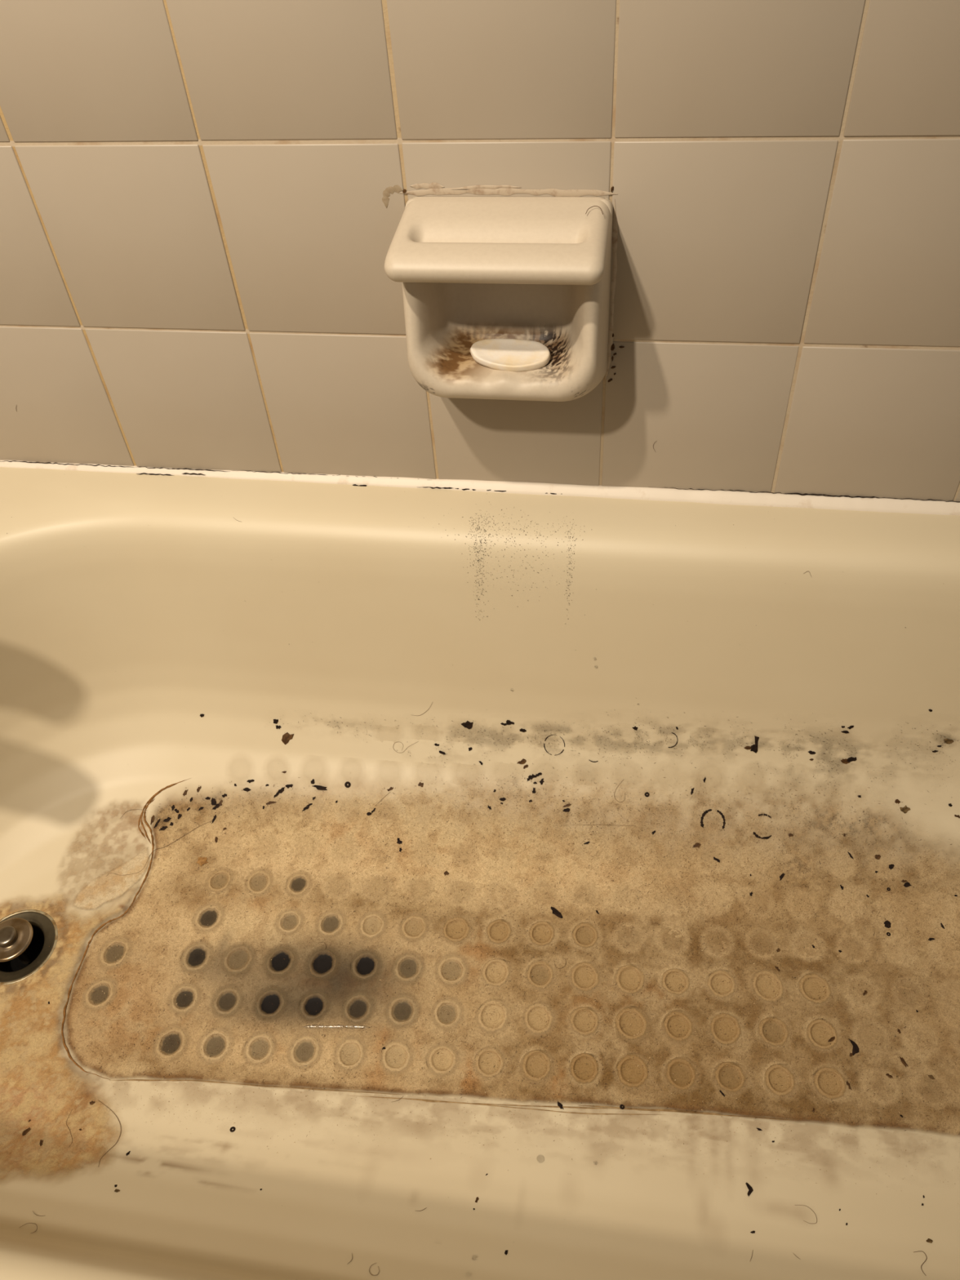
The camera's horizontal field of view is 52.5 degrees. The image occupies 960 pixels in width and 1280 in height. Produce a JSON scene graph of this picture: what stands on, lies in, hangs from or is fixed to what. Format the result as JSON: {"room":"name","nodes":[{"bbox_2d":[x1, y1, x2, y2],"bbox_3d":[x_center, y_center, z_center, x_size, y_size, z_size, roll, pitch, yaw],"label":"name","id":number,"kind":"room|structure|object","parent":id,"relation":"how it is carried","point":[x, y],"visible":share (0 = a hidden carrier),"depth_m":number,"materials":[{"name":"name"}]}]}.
{"room":"bathroom","nodes":[
{"label":"bathroom","id":0,"kind":"room"},
{"bbox_2d":[0,0,959,501],"bbox_3d":[0.151,-0.676,0.363,1.602,2.300,0.060,4,46,9],"label":"wall","id":1,"kind":"structure","parent":0,"point":[197,231],"depth_m":0.73,"materials":[{"name":"tile"}]},
{"bbox_2d":[0,460,959,515],"bbox_3d":[0.172,-0.130,0.881,1.560,0.015,0.013,4,46,9],"label":"trim","id":2,"kind":"structure","parent":1,"relation":"attached to","point":[870,504],"depth_m":0.89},
{"bbox_2d":[382,182,623,401],"bbox_3d":[0.015,-0.246,0.737,0.186,0.162,0.088,4,46,9],"label":"soap dish","id":3,"kind":"object","parent":1,"relation":"attached to","point":[469,270],"visible":1,"depth_m":0.72,"materials":[{"name":"ceramic"}]},
{"bbox_2d":[470,338,550,372],"bbox_3d":[0.023,-0.221,0.757,0.064,0.015,0.028,6,47,10],"label":"soap sliver","id":4,"kind":"object","parent":3,"relation":"on","point":[515,355],"visible":1,"depth_m":0.76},
{"bbox_2d":[610,343,614,351],"bbox_3d":[0.107,-0.237,0.789,0.003,0.006,0.001,4,46,9],"label":"mold spot","id":5,"kind":"object","parent":3,"relation":"on","point":[612,346],"depth_m":0.79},
{"bbox_3d":[0.004,0.987,0.380,1.660,0.020,2.460,4,46,9],"label":"floor","id":6,"kind":"structure","parent":0,"visible":0},
{"bbox_2d":[0,466,959,1279],"bbox_3d":[0.128,0.257,0.781,1.562,0.386,0.713,4,46,9],"label":"bathtub","id":7,"kind":"object","parent":6,"relation":"on","point":[134,607],"depth_m":0.90,"materials":[{"name":"ceramic"}]},
{"bbox_2d":[0,909,57,984],"bbox_3d":[-0.449,0.301,0.949,0.078,0.058,0.078,4,46,9],"label":"tub drain","id":8,"kind":"object","parent":7,"relation":"in","point":[24,944],"visible":0.99,"depth_m":0.94,"materials":[{"name":"metal"}]},
{"bbox_2d":[0,897,126,1179],"bbox_3d":[-0.404,0.336,0.863,0.188,0.058,0.304,-10,46,-5],"label":"rust stain","id":9,"kind":"object","parent":7,"relation":"on","point":[27,1019],"visible":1,"depth_m":0.85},
{"bbox_2d":[22,1127,31,1135],"bbox_3d":[-0.377,0.408,0.809,0.004,0.004,0.008,18,50,21],"label":"flake","id":10,"kind":"object","parent":9,"relation":"on","point":[25,1131],"visible":1,"depth_m":0.81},
{"bbox_2d":[97,1100,120,1167],"bbox_3d":[-0.308,0.405,0.807,0.017,0.018,0.062,-18,47,-12],"label":"hair","id":11,"kind":"object","parent":9,"relation":"on","point":[99,1100],"visible":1,"depth_m":0.81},
{"bbox_2d":[72,804,142,888],"bbox_3d":[-0.385,0.218,1.004,0.100,0.018,0.133,4,46,9],"label":"scum haze","id":12,"kind":"object","parent":7,"relation":"on","point":[133,819],"visible":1,"depth_m":1.03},
{"bbox_2d":[73,848,149,909],"bbox_3d":[-0.370,0.246,0.986,0.091,0.003,0.041,-29,51,-22],"label":"stain","id":13,"kind":"object","parent":7,"relation":"on","point":[108,886],"visible":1,"depth_m":0.99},
{"bbox_2d":[109,820,213,875],"bbox_3d":[-0.327,0.218,1.004,0.118,0.010,0.015,-24,49,-18],"label":"hair","id":14,"kind":"object","parent":13,"relation":"on","point":[212,820],"visible":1,"depth_m":1.01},
{"bbox_2d":[281,732,293,744],"bbox_3d":[-0.203,0.103,1.030,0.015,0.011,0.008,-16,47,-11],"label":"flake","id":15,"kind":"object","parent":7,"relation":"on","point":[286,736],"visible":1,"depth_m":1.03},
{"bbox_2d":[471,1254,477,1260],"bbox_3d":[-0.004,0.448,0.707,0.004,0.003,0.004,-2,46,2],"label":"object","id":16,"kind":"object","parent":7,"relation":"attached to","point":[474,1257],"visible":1,"depth_m":0.71,"materials":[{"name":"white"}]},
{"bbox_2d":[26,1034,959,1204],"bbox_3d":[0.111,0.412,0.762,1.035,0.035,0.160,4,46,9],"label":"film","id":17,"kind":"object","parent":7,"relation":"on","point":[57,1034],"visible":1,"depth_m":0.80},
{"bbox_2d":[230,1126,235,1132],"bbox_3d":[-0.205,0.406,0.809,0.004,0.002,0.005,-11,46,-6],"label":"ring","id":18,"kind":"object","parent":17,"relation":"on","point":[232,1127],"visible":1,"depth_m":0.81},
{"bbox_2d":[745,1182,753,1196],"bbox_3d":[0.210,0.427,0.757,0.005,0.003,0.011,-1,46,4],"label":"flake","id":19,"kind":"object","parent":17,"relation":"on","point":[750,1188],"visible":1,"depth_m":0.76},
{"bbox_2d":[61,711,959,1134],"bbox_3d":[0.136,0.233,0.859,1.030,0.143,0.376,4,46,9],"label":"bath mat","id":20,"kind":"object","parent":7,"relation":"in","point":[668,996],"visible":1,"depth_m":0.90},
{"bbox_2d":[84,979,114,1008],"bbox_3d":[-0.353,0.329,0.904,0.038,0.002,0.039,-11,46,-6],"label":"cup","id":21,"kind":"object","parent":20,"relation":"on","point":[99,993],"depth_m":0.91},
{"bbox_2d":[98,937,129,967],"bbox_3d":[-0.350,0.300,0.933,0.039,0.002,0.041,-12,46,-7],"label":"cup","id":22,"kind":"object","parent":20,"relation":"on","point":[113,952],"depth_m":0.93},
{"bbox_2d":[154,818,159,828],"bbox_3d":[-0.340,0.193,1.025,0.003,0.003,0.011,12,48,16],"label":"flake","id":23,"kind":"object","parent":20,"relation":"on","point":[158,820],"visible":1,"depth_m":1.02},
{"bbox_2d":[159,826,167,830],"bbox_3d":[-0.332,0.197,1.021,0.009,0.002,0.004,-4,46,1],"label":"flake","id":24,"kind":"object","parent":20,"relation":"on","point":[163,828],"visible":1,"depth_m":1.02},
{"bbox_2d":[163,817,171,822],"bbox_3d":[-0.330,0.190,1.027,0.009,0.002,0.005,-28,50,-21],"label":"flake","id":25,"kind":"object","parent":20,"relation":"on","point":[168,819],"visible":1,"depth_m":1.03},
{"bbox_2d":[155,1026,186,1058],"bbox_3d":[-0.276,0.359,0.869,0.039,0.002,0.040,-14,46,-9],"label":"cup","id":26,"kind":"object","parent":20,"relation":"attached to","point":[171,1042],"depth_m":0.87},
{"bbox_2d":[169,984,198,1013],"bbox_3d":[-0.272,0.330,0.896,0.036,0.002,0.037,-11,46,-6],"label":"cup","id":27,"kind":"object","parent":20,"relation":"attached to","point":[184,998],"depth_m":0.90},
{"bbox_2d":[182,942,211,971],"bbox_3d":[-0.269,0.302,0.924,0.038,0.002,0.041,7,47,12],"label":"cup","id":28,"kind":"object","parent":20,"relation":"attached to","point":[196,957],"depth_m":0.93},
{"bbox_2d":[196,857,208,866],"bbox_3d":[-0.284,0.226,0.996,0.011,0.002,0.011,-28,50,-21],"label":"flake","id":29,"kind":"object","parent":20,"relation":"on","point":[202,860],"visible":1,"depth_m":0.99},
{"bbox_2d":[194,904,222,930],"bbox_3d":[-0.266,0.272,0.953,0.038,0.002,0.039,-16,47,-10],"label":"print","id":30,"kind":"object","parent":20,"relation":"attached to","point":[206,917],"depth_m":0.95},
{"bbox_2d":[211,798,216,805],"bbox_3d":[-0.282,0.171,1.031,0.006,0.004,0.009,-7,46,-2],"label":"flake","id":31,"kind":"object","parent":20,"relation":"on","point":[213,800],"visible":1,"depth_m":1.03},
{"bbox_2d":[199,1030,231,1062],"bbox_3d":[-0.235,0.360,0.864,0.039,0.002,0.040,-34,52,-25],"label":"cup","id":32,"kind":"object","parent":20,"relation":"attached to","point":[215,1046],"depth_m":0.86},
{"bbox_2d":[212,803,219,809],"bbox_3d":[-0.278,0.176,1.028,0.005,0.004,0.010,33,57,31],"label":"flake","id":33,"kind":"object","parent":20,"relation":"on","point":[217,806],"visible":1,"depth_m":1.03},
{"bbox_2d":[207,869,231,892],"bbox_3d":[-0.262,0.242,0.981,0.034,0.002,0.037,23,55,23],"label":"print","id":34,"kind":"object","parent":20,"relation":"attached to","point":[218,883],"depth_m":0.98},
{"bbox_2d":[213,986,240,1015],"bbox_3d":[-0.232,0.331,0.892,0.035,0.002,0.037,-23,48,-17],"label":"cup","id":35,"kind":"object","parent":20,"relation":"attached to","point":[226,1000],"depth_m":0.89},
{"bbox_2d":[222,944,253,973],"bbox_3d":[-0.228,0.302,0.920,0.039,0.002,0.040,18,50,21],"label":"cup","id":36,"kind":"object","parent":20,"relation":"attached to","point":[237,958],"depth_m":0.92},
{"bbox_2d":[243,787,251,791],"bbox_3d":[-0.247,0.159,1.032,0.009,0.002,0.004,12,48,16],"label":"flake","id":37,"kind":"object","parent":20,"relation":"on","point":[246,789],"visible":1,"depth_m":1.03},
{"bbox_2d":[246,870,271,894],"bbox_3d":[-0.222,0.243,0.977,0.037,0.002,0.038,-4,49,2],"label":"print","id":38,"kind":"object","parent":20,"relation":"attached to","point":[257,876],"depth_m":0.98},
{"bbox_2d":[244,1033,274,1064],"bbox_3d":[-0.195,0.361,0.860,0.037,0.002,0.036,-29,50,-22],"label":"cup","id":39,"kind":"object","parent":20,"relation":"attached to","point":[259,1047],"depth_m":0.86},
{"bbox_2d":[255,988,285,1017],"bbox_3d":[-0.192,0.332,0.888,0.038,0.002,0.038,-29,51,-22],"label":"cup","id":40,"kind":"object","parent":20,"relation":"attached to","point":[269,1002],"depth_m":0.89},
{"bbox_2d":[266,800,276,804],"bbox_3d":[-0.219,0.171,1.023,0.012,0.002,0.004,-10,46,-4],"label":"flake","id":41,"kind":"object","parent":20,"relation":"on","point":[269,802],"visible":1,"depth_m":1.02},
{"bbox_2d":[265,946,295,975],"bbox_3d":[-0.188,0.302,0.917,0.038,0.002,0.040,-8,46,-3],"label":"cup","id":42,"kind":"object","parent":20,"relation":"attached to","point":[279,961],"depth_m":0.92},
{"bbox_2d":[276,787,284,793],"bbox_3d":[-0.210,0.159,1.027,0.010,0.004,0.004,-21,48,-15],"label":"flake","id":43,"kind":"object","parent":20,"relation":"on","point":[282,789],"visible":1,"depth_m":1.03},
{"bbox_2d":[277,910,302,933],"bbox_3d":[-0.184,0.273,0.945,0.033,0.002,0.034,10,48,14],"label":"print","id":44,"kind":"object","parent":20,"relation":"attached to","point":[288,921],"depth_m":0.95},
{"bbox_2d":[286,872,310,895],"bbox_3d":[-0.181,0.244,0.972,0.033,0.002,0.035,17,52,19],"label":"cup","id":45,"kind":"object","parent":20,"relation":"attached to","point":[300,886],"depth_m":0.97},
{"bbox_2d":[289,1035,319,1066],"bbox_3d":[-0.154,0.362,0.856,0.036,0.002,0.038,15,49,18],"label":"cup","id":46,"kind":"object","parent":20,"relation":"attached to","point":[304,1050],"depth_m":0.86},
{"bbox_2d":[299,991,328,1019],"bbox_3d":[-0.151,0.332,0.884,0.036,0.002,0.035,-32,51,-24],"label":"cup","id":47,"kind":"object","parent":20,"relation":"attached to","point":[313,1005],"depth_m":0.88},
{"bbox_2d":[312,785,327,790],"bbox_3d":[-0.169,0.155,1.022,0.018,0.004,0.004,5,47,9],"label":"flake","id":48,"kind":"object","parent":20,"relation":"on","point":[318,787],"visible":1,"depth_m":1.02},
{"bbox_2d":[307,948,337,977],"bbox_3d":[-0.148,0.303,0.912,0.040,0.002,0.041,-21,48,-15],"label":"cup","id":49,"kind":"object","parent":20,"relation":"attached to","point":[322,962],"depth_m":0.91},
{"bbox_2d":[317,911,343,935],"bbox_3d":[-0.144,0.274,0.941,0.035,0.002,0.036,-3,46,2],"label":"print","id":50,"kind":"object","parent":20,"relation":"attached to","point":[329,922],"depth_m":0.94},
{"bbox_2d":[303,1024,369,1029],"bbox_3d":[-0.128,0.345,0.869,0.061,0.002,0.003,-1,46,3],"label":"water streak","id":51,"kind":"object","parent":20,"relation":"on","point":[315,1026],"visible":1,"depth_m":0.87,"materials":[{"name":"white liquid"}]},
{"bbox_2d":[344,781,351,787],"bbox_3d":[-0.138,0.151,1.018,0.006,0.004,0.005,-10,46,-5],"label":"ring","id":52,"kind":"object","parent":20,"relation":"on","point":[347,782],"visible":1,"depth_m":1.02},
{"bbox_2d":[336,1038,364,1069],"bbox_3d":[-0.114,0.362,0.852,0.036,0.002,0.037,-25,49,-18],"label":"cup","id":53,"kind":"object","parent":20,"relation":"attached to","point":[349,1051],"depth_m":0.85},
{"bbox_2d":[343,993,371,1023],"bbox_3d":[-0.110,0.333,0.880,0.035,0.002,0.038,12,48,16],"label":"cup","id":54,"kind":"object","parent":20,"relation":"attached to","point":[357,1006],"depth_m":0.88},
{"bbox_2d":[351,951,378,979],"bbox_3d":[-0.107,0.304,0.908,0.036,0.002,0.038,23,52,24],"label":"cup","id":55,"kind":"object","parent":20,"relation":"attached to","point":[365,965],"depth_m":0.91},
{"bbox_2d":[359,912,384,937],"bbox_3d":[-0.104,0.275,0.936,0.035,0.002,0.036,-20,48,-15],"label":"print","id":56,"kind":"object","parent":20,"relation":"attached to","point":[371,925],"depth_m":0.94},
{"bbox_2d":[381,1041,410,1072],"bbox_3d":[-0.073,0.363,0.848,0.037,0.002,0.037,31,56,30],"label":"cup","id":57,"kind":"object","parent":20,"relation":"attached to","point":[396,1056],"depth_m":0.85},
{"bbox_2d":[396,837,402,844],"bbox_3d":[-0.082,0.205,0.991,0.006,0.002,0.006,12,48,16],"label":"flake","id":58,"kind":"object","parent":20,"relation":"on","point":[398,842],"visible":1,"depth_m":0.99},
{"bbox_2d":[387,995,417,1026],"bbox_3d":[-0.070,0.334,0.876,0.038,0.002,0.038,-15,47,-10],"label":"cup","id":59,"kind":"object","parent":20,"relation":"attached to","point":[402,1011],"depth_m":0.88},
{"bbox_2d":[394,953,422,982],"bbox_3d":[-0.066,0.304,0.904,0.036,0.002,0.039,9,47,14],"label":"cup","id":60,"kind":"object","parent":20,"relation":"attached to","point":[408,967],"depth_m":0.90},
{"bbox_2d":[400,915,426,939],"bbox_3d":[-0.063,0.275,0.933,0.036,0.002,0.035,-23,49,-17],"label":"print","id":61,"kind":"object","parent":20,"relation":"attached to","point":[412,926],"depth_m":0.93},
{"bbox_2d":[428,1044,456,1074],"bbox_3d":[-0.033,0.364,0.844,0.035,0.002,0.036,14,49,17],"label":"cup","id":62,"kind":"object","parent":20,"relation":"attached to","point":[442,1058],"depth_m":0.84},
{"bbox_2d":[433,998,461,1027],"bbox_3d":[-0.029,0.335,0.872,0.037,0.002,0.036,32,56,30],"label":"cup","id":63,"kind":"object","parent":20,"relation":"attached to","point":[446,1011],"depth_m":0.87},
{"bbox_2d":[436,955,466,984],"bbox_3d":[-0.026,0.305,0.900,0.039,0.002,0.039,-32,52,-24],"label":"cup","id":64,"kind":"object","parent":20,"relation":"attached to","point":[451,969],"depth_m":0.90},
{"bbox_2d":[442,916,470,942],"bbox_3d":[-0.022,0.276,0.928,0.037,0.002,0.038,21,51,23],"label":"print","id":65,"kind":"object","parent":20,"relation":"attached to","point":[455,929],"depth_m":0.93},
{"bbox_2d":[461,720,472,728],"bbox_3d":[-0.013,0.086,0.992,0.012,0.009,0.005,7,47,12],"label":"flake","id":66,"kind":"object","parent":20,"relation":"on","point":[468,725],"visible":1,"depth_m":0.99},
{"bbox_2d":[474,1047,504,1077],"bbox_3d":[0.010,0.367,0.837,0.036,0.002,0.038,-11,46,-6],"label":"cup","id":67,"kind":"object","parent":20,"relation":"attached to","point":[489,1062],"depth_m":0.84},
{"bbox_2d":[477,1000,508,1032],"bbox_3d":[0.013,0.338,0.865,0.040,0.002,0.042,30,55,29],"label":"cup","id":68,"kind":"object","parent":20,"relation":"attached to","point":[492,1015],"depth_m":0.87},
{"bbox_2d":[481,958,509,986],"bbox_3d":[0.017,0.310,0.892,0.037,0.002,0.039,6,47,11],"label":"cup","id":69,"kind":"object","parent":20,"relation":"attached to","point":[495,971],"depth_m":0.90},
{"bbox_2d":[486,919,511,943],"bbox_3d":[0.020,0.280,0.921,0.033,0.002,0.036,10,48,14],"label":"print","id":70,"kind":"object","parent":20,"relation":"attached to","point":[498,931],"depth_m":0.92},
{"bbox_2d":[506,720,514,724],"bbox_3d":[0.030,0.083,0.983,0.008,0.005,0.003,5,47,9],"label":"flake","id":71,"kind":"object","parent":20,"relation":"on","point":[508,722],"visible":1,"depth_m":0.98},
{"bbox_2d":[517,758,526,764],"bbox_3d":[0.043,0.124,0.991,0.010,0.005,0.004,-13,46,-8],"label":"flake","id":72,"kind":"object","parent":20,"relation":"on","point":[523,761],"visible":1,"depth_m":0.99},
{"bbox_2d":[528,773,536,779],"bbox_3d":[0.053,0.139,0.992,0.009,0.005,0.004,-12,46,-7],"label":"flake","id":73,"kind":"object","parent":20,"relation":"on","point":[532,775],"visible":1,"depth_m":0.99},
{"bbox_2d":[521,1049,551,1081],"bbox_3d":[0.051,0.369,0.832,0.036,0.002,0.038,10,48,14],"label":"cup","id":74,"kind":"object","parent":20,"relation":"attached to","point":[535,1064],"depth_m":0.84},
{"bbox_2d":[524,1003,553,1033],"bbox_3d":[0.054,0.339,0.861,0.037,0.002,0.040,-7,46,-2],"label":"cup","id":75,"kind":"object","parent":20,"relation":"attached to","point":[538,1017],"depth_m":0.86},
{"bbox_2d":[526,960,553,988],"bbox_3d":[0.058,0.309,0.890,0.036,0.002,0.038,15,49,18],"label":"cup","id":76,"kind":"object","parent":20,"relation":"attached to","point":[540,974],"depth_m":0.89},
{"bbox_2d":[528,921,554,946],"bbox_3d":[0.060,0.281,0.916,0.034,0.002,0.037,9,47,13],"label":"print","id":77,"kind":"object","parent":20,"relation":"attached to","point":[540,933],"depth_m":0.92},
{"bbox_2d":[543,734,564,755],"bbox_3d":[0.075,0.106,0.983,0.021,0.020,0.012,5,47,10],"label":"arc","id":78,"kind":"object","parent":20,"relation":"on","point":[550,735],"visible":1,"depth_m":0.98},
{"bbox_2d":[550,906,562,918],"bbox_3d":[0.073,0.262,0.934,0.016,0.002,0.006,32,56,30],"label":"flake","id":79,"kind":"object","parent":20,"relation":"on","point":[554,910],"visible":1,"depth_m":0.93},
{"bbox_2d":[562,808,569,812],"bbox_3d":[0.087,0.172,0.983,0.007,0.003,0.004,0,46,5],"label":"flake","id":80,"kind":"object","parent":20,"relation":"on","point":[567,810],"visible":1,"depth_m":0.98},
{"bbox_2d":[569,1053,598,1083],"bbox_3d":[0.091,0.370,0.828,0.035,0.002,0.037,7,47,12],"label":"cup","id":81,"kind":"object","parent":20,"relation":"attached to","point":[584,1067],"depth_m":0.83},
{"bbox_2d":[569,1006,599,1035],"bbox_3d":[0.094,0.340,0.856,0.036,0.002,0.037,14,49,18],"label":"cup","id":82,"kind":"object","parent":20,"relation":"attached to","point":[584,1020],"depth_m":0.86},
{"bbox_2d":[572,922,597,947],"bbox_3d":[0.101,0.280,0.914,0.035,0.002,0.036,17,50,20],"label":"print","id":83,"kind":"object","parent":20,"relation":"attached to","point":[584,935],"depth_m":0.92},
{"bbox_2d":[570,962,599,991],"bbox_3d":[0.097,0.310,0.885,0.038,0.002,0.040,0,46,5],"label":"cup","id":84,"kind":"object","parent":20,"relation":"attached to","point":[584,976],"depth_m":0.89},
{"bbox_2d":[574,824,608,825],"bbox_3d":[0.123,0.185,0.975,0.064,0.003,0.001,1,46,5],"label":"hair","id":85,"kind":"object","parent":20,"relation":"on","point":[575,824],"visible":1,"depth_m":0.98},
{"bbox_2d":[614,964,644,994],"bbox_3d":[0.139,0.312,0.880,0.037,0.002,0.041,8,47,12],"label":"cup","id":86,"kind":"object","parent":20,"relation":"attached to","point":[628,979],"depth_m":0.88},
{"bbox_2d":[614,1007,647,1039],"bbox_3d":[0.137,0.341,0.852,0.039,0.002,0.042,-12,46,-7],"label":"cup","id":87,"kind":"object","parent":20,"relation":"attached to","point":[630,1023],"depth_m":0.86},
{"bbox_2d":[616,1053,648,1087],"bbox_3d":[0.132,0.369,0.825,0.038,0.002,0.040,17,50,20],"label":"cup","id":88,"kind":"object","parent":20,"relation":"attached to","point":[632,1069],"depth_m":0.83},
{"bbox_2d":[662,968,689,995],"bbox_3d":[0.178,0.313,0.876,0.036,0.002,0.036,9,47,13],"label":"print","id":89,"kind":"object","parent":20,"relation":"attached to","point":[675,981],"depth_m":0.88},
{"bbox_2d":[663,1011,692,1041],"bbox_3d":[0.176,0.340,0.849,0.036,0.002,0.037,20,51,22],"label":"cup","id":90,"kind":"object","parent":20,"relation":"attached to","point":[677,1025],"depth_m":0.85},
{"bbox_2d":[666,1057,696,1089],"bbox_3d":[0.172,0.370,0.821,0.036,0.002,0.038,-4,46,1],"label":"cup","id":91,"kind":"object","parent":20,"relation":"attached to","point":[681,1073],"depth_m":0.82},
{"bbox_2d":[693,842,700,847],"bbox_3d":[0.213,0.202,0.957,0.008,0.003,0.005,3,46,8],"label":"flake","id":92,"kind":"object","parent":20,"relation":"on","point":[696,845],"visible":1,"depth_m":0.96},
{"bbox_2d":[700,808,711,827],"bbox_3d":[0.222,0.175,0.963,0.007,0.012,0.017,25,53,26],"label":"arc","id":93,"kind":"object","parent":20,"relation":"on","point":[704,814],"visible":1,"depth_m":0.96},
{"bbox_2d":[716,809,725,828],"bbox_3d":[0.239,0.176,0.961,0.006,0.012,0.016,-15,47,-9],"label":"arc","id":94,"kind":"object","parent":20,"relation":"on","point":[717,811],"visible":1,"depth_m":0.96},
{"bbox_2d":[706,969,735,997],"bbox_3d":[0.218,0.312,0.873,0.037,0.002,0.036,-36,53,-26],"label":"cup","id":95,"kind":"object","parent":20,"relation":"attached to","point":[720,983],"depth_m":0.88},
{"bbox_2d":[710,1013,741,1044],"bbox_3d":[0.213,0.342,0.845,0.038,0.002,0.040,22,51,24],"label":"cup","id":96,"kind":"object","parent":20,"relation":"attached to","point":[725,1028],"depth_m":0.85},
{"bbox_2d":[715,1062,746,1092],"bbox_3d":[0.212,0.371,0.816,0.036,0.002,0.037,16,49,19],"label":"cup","id":97,"kind":"object","parent":20,"relation":"attached to","point":[730,1077],"depth_m":0.82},
{"bbox_2d":[750,735,759,752],"bbox_3d":[0.267,0.101,0.947,0.007,0.018,0.008,10,48,14],"label":"flake","id":98,"kind":"object","parent":20,"relation":"on","point":[754,747],"visible":1,"depth_m":0.95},
{"bbox_2d":[753,831,771,839],"bbox_3d":[0.276,0.192,0.953,0.018,0.005,0.005,7,47,12],"label":"arc","id":99,"kind":"object","parent":20,"relation":"on","point":[754,833],"visible":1,"depth_m":0.95},
{"bbox_2d":[751,970,783,1002],"bbox_3d":[0.260,0.313,0.869,0.039,0.002,0.043,-12,46,-7],"label":"cup","id":100,"kind":"object","parent":20,"relation":"attached to","point":[767,986],"depth_m":0.87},
{"bbox_2d":[758,1017,789,1046],"bbox_3d":[0.258,0.342,0.840,0.036,0.002,0.037,1,46,6],"label":"cup","id":101,"kind":"object","parent":20,"relation":"attached to","point":[772,1031],"depth_m":0.84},
{"bbox_2d":[764,1063,795,1096],"bbox_3d":[0.254,0.372,0.812,0.035,0.002,0.038,-5,46,-1],"label":"cup","id":102,"kind":"object","parent":20,"relation":"attached to","point":[780,1078],"depth_m":0.82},
{"bbox_2d":[779,872,785,880],"bbox_3d":[0.290,0.227,0.936,0.003,0.003,0.009,33,56,31],"label":"flake","id":103,"kind":"object","parent":20,"relation":"on","point":[782,875],"visible":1,"depth_m":0.94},
{"bbox_2d":[799,973,831,1004],"bbox_3d":[0.303,0.313,0.865,0.039,0.002,0.040,-10,46,-5],"label":"cup","id":104,"kind":"object","parent":20,"relation":"attached to","point":[814,988],"depth_m":0.87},
{"bbox_2d":[806,1018,837,1048],"bbox_3d":[0.298,0.343,0.836,0.036,0.002,0.038,-7,46,-2],"label":"cup","id":105,"kind":"object","parent":20,"relation":"attached to","point":[819,1031],"depth_m":0.84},
{"bbox_2d":[813,1066,845,1098],"bbox_3d":[0.293,0.372,0.809,0.037,0.002,0.038,32,56,30],"label":"cup","id":106,"kind":"object","parent":20,"relation":"attached to","point":[829,1082],"depth_m":0.81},
{"bbox_2d":[827,1036,835,1041],"bbox_3d":[0.302,0.343,0.836,0.009,0.001,0.003,-18,47,-13],"label":"flake","id":107,"kind":"object","parent":20,"relation":"on","point":[832,1038],"visible":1,"depth_m":0.83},
{"bbox_2d":[840,758,848,764],"bbox_3d":[0.352,0.117,0.938,0.009,0.005,0.003,6,47,10],"label":"flake","id":108,"kind":"object","parent":20,"relation":"on","point":[843,761],"visible":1,"depth_m":0.94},
{"bbox_2d":[847,756,857,762],"bbox_3d":[0.356,0.115,0.936,0.011,0.006,0.003,-2,46,3],"label":"flake","id":109,"kind":"object","parent":20,"relation":"on","point":[849,759],"visible":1,"depth_m":0.94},
{"bbox_2d":[848,1038,858,1055],"bbox_3d":[0.319,0.347,0.830,0.007,0.001,0.015,-3,46,2],"label":"flake","id":110,"kind":"object","parent":20,"relation":"on","point":[855,1049],"visible":1,"depth_m":0.83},
{"bbox_2d":[875,854,880,859],"bbox_3d":[0.381,0.208,0.933,0.005,0.003,0.005,15,49,19],"label":"flake","id":111,"kind":"object","parent":20,"relation":"on","point":[877,856],"visible":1,"depth_m":0.93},
{"bbox_2d":[884,920,891,928],"bbox_3d":[0.378,0.264,0.903,0.007,0.002,0.007,17,50,20],"label":"flake","id":112,"kind":"object","parent":20,"relation":"on","point":[887,924],"visible":1,"depth_m":0.90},
{"bbox_2d":[899,1057,908,1066],"bbox_3d":[0.356,0.355,0.820,0.003,0.001,0.010,-18,47,-12],"label":"flake","id":113,"kind":"object","parent":20,"relation":"on","point":[902,1060],"visible":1,"depth_m":0.82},
{"bbox_2d":[899,805,910,813],"bbox_3d":[0.409,0.163,0.937,0.009,0.006,0.006,-8,46,-3],"label":"flake","id":114,"kind":"object","parent":20,"relation":"on","point":[905,809],"visible":1,"depth_m":0.94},
{"bbox_2d":[903,881,911,887],"bbox_3d":[0.404,0.231,0.920,0.007,0.003,0.004,-16,47,-11],"label":"flake","id":115,"kind":"object","parent":20,"relation":"on","point":[907,884],"visible":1,"depth_m":0.92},
{"bbox_2d":[943,738,953,743],"bbox_3d":[0.438,0.095,0.911,0.009,0.006,0.002,6,47,11],"label":"flake","id":116,"kind":"object","parent":20,"relation":"on","point":[946,740],"visible":1,"depth_m":0.91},
{"bbox_2d":[537,1155,544,1163],"bbox_3d":[0.049,0.416,0.781,0.006,0.003,0.006,-4,46,1],"label":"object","id":117,"kind":"object","parent":7,"relation":"attached to","point":[540,1158],"visible":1,"depth_m":0.78,"materials":[{"name":"beige"}]},
{"bbox_2d":[557,1102,563,1109],"bbox_3d":[0.067,0.388,0.812,0.003,0.001,0.008,-26,49,-21],"label":"flake","id":118,"kind":"object","parent":7,"relation":"on","point":[559,1104],"visible":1,"depth_m":0.81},
{"bbox_2d":[925,1238,933,1243],"bbox_3d":[0.334,0.447,0.724,0.005,0.001,0.003,18,50,21],"label":"flake","id":119,"kind":"object","parent":7,"relation":"on","point":[928,1240],"visible":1,"depth_m":0.72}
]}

